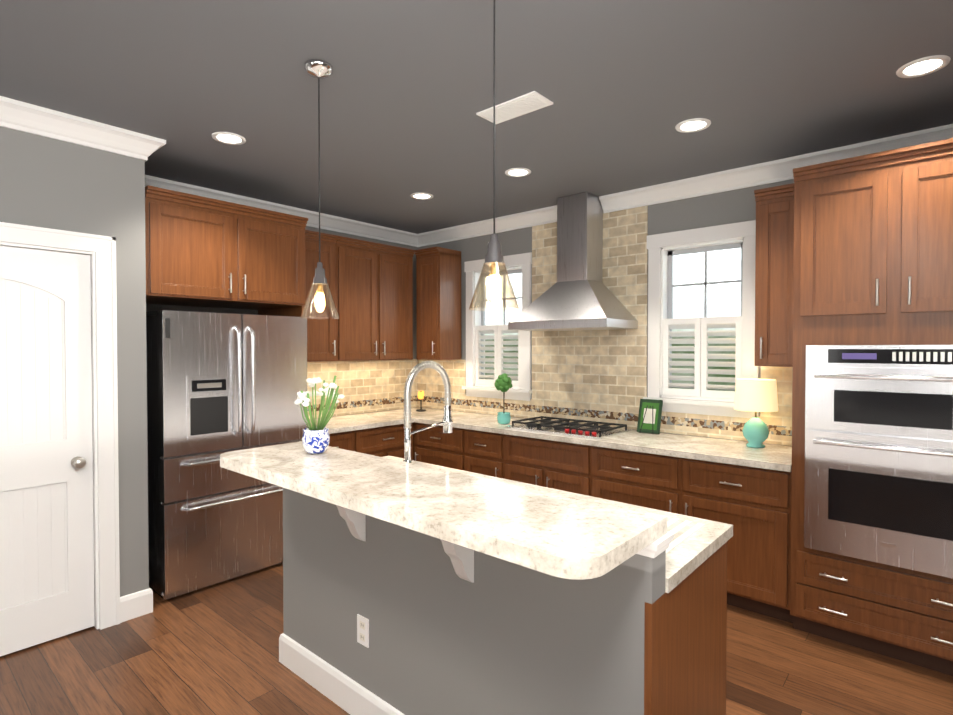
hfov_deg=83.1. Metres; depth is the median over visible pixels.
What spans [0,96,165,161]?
crown molding
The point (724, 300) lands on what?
backdrop
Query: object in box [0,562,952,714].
floor
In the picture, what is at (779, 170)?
crown molding
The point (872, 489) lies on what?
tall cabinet
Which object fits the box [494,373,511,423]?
topiary plant
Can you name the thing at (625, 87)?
ceiling
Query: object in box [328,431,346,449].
base cabinet
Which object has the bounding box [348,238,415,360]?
upper cabinet
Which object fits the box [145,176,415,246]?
crown molding
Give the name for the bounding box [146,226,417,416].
wall
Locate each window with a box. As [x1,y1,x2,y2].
[462,252,531,400]
[643,220,758,417]
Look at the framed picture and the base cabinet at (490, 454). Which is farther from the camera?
the base cabinet at (490, 454)
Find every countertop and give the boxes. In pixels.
[220,441,667,588]
[307,412,403,434]
[379,407,791,470]
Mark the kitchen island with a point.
(411, 587)
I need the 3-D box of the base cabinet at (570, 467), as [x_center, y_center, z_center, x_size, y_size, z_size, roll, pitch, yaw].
[0.698,1.033,4.211,0.922,0.870,0.613,1,1,41]
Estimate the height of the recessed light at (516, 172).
0.008 m
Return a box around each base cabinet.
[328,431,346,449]
[347,423,414,460]
[415,423,470,471]
[471,431,510,479]
[511,435,602,497]
[599,447,792,622]
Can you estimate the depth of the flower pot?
2.27 m
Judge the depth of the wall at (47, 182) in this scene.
3.01 m
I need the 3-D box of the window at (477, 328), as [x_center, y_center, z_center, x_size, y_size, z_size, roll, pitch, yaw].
[0.228,-0.276,5.082,0.810,1.320,0.210,1,1,41]
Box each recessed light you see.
[212,132,245,144]
[410,192,432,199]
[505,168,530,176]
[675,118,710,132]
[896,55,950,77]
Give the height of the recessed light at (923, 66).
0.008 m
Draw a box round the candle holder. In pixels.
[416,391,425,410]
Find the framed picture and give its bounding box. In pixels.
[637,399,662,433]
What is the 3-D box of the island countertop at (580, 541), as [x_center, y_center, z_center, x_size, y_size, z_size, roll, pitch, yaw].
[-0.309,0.444,1.879,1.805,0.045,0.435,1,1,41]
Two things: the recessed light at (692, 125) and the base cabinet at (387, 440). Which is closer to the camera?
the recessed light at (692, 125)
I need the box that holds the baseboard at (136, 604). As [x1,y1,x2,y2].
[120,588,152,622]
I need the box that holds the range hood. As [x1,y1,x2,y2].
[508,192,637,330]
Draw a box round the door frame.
[0,222,119,629]
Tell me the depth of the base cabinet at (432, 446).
4.67 m
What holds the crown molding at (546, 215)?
attached to the wall at (727, 207)
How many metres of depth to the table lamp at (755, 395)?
3.36 m
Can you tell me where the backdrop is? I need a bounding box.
[485,248,740,390]
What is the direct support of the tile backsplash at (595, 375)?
attached to the wall at (727, 207)
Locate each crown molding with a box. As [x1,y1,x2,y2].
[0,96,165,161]
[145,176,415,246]
[416,205,556,246]
[599,124,952,212]
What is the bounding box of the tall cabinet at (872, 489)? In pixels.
[790,138,952,675]
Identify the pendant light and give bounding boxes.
[300,59,339,318]
[469,0,519,310]
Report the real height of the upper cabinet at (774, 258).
1.065 m
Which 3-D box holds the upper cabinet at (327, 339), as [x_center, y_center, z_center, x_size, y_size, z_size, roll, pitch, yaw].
[-1.458,-0.490,4.539,0.353,1.045,0.578,1,1,41]
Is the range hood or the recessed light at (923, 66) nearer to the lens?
the recessed light at (923, 66)
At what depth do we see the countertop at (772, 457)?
3.59 m
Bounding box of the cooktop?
[505,416,631,438]
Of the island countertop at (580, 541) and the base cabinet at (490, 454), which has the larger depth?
the base cabinet at (490, 454)
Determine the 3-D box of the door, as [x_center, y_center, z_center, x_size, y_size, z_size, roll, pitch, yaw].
[-2.354,0.466,2.627,0.114,2.033,0.805,1,1,41]
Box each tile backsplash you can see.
[307,359,418,418]
[419,206,792,445]
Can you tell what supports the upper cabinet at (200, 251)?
attached to the wall at (152, 307)
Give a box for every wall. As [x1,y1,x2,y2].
[0,126,148,596]
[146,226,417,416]
[418,179,793,445]
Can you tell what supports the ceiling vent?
in the ceiling
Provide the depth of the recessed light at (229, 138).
3.07 m
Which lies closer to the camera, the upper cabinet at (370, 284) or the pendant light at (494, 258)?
the pendant light at (494, 258)
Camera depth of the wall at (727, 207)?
3.97 m
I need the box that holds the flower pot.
[294,375,344,453]
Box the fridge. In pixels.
[146,306,307,599]
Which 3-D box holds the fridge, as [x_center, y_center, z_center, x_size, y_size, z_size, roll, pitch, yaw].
[-1.798,0.548,3.805,0.823,1.853,0.990,1,1,41]
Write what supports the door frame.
attached to the wall at (47, 182)
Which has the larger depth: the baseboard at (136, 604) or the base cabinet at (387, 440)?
the base cabinet at (387, 440)
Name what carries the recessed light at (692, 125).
in the ceiling
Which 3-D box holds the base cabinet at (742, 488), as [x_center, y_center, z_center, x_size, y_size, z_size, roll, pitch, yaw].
[1.421,1.044,3.581,1.300,0.870,0.613,1,1,41]
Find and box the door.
[0,246,94,655]
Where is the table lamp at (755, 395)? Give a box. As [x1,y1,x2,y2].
[734,378,777,447]
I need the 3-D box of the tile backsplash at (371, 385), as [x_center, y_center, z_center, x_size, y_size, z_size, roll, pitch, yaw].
[-1.206,0.283,5.102,0.012,0.516,1.740,1,1,41]
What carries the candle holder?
on the countertop at (772, 457)
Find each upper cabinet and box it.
[145,185,307,309]
[304,230,347,361]
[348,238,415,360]
[414,246,460,359]
[754,183,793,366]
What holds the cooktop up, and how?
in the countertop at (772, 457)
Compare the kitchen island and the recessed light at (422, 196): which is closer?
the kitchen island
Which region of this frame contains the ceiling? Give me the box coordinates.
[0,0,952,233]
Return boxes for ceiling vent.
[476,91,552,123]
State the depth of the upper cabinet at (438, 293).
5.17 m
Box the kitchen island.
[279,433,732,714]
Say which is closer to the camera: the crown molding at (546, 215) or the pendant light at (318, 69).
the pendant light at (318, 69)
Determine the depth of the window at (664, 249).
3.85 m

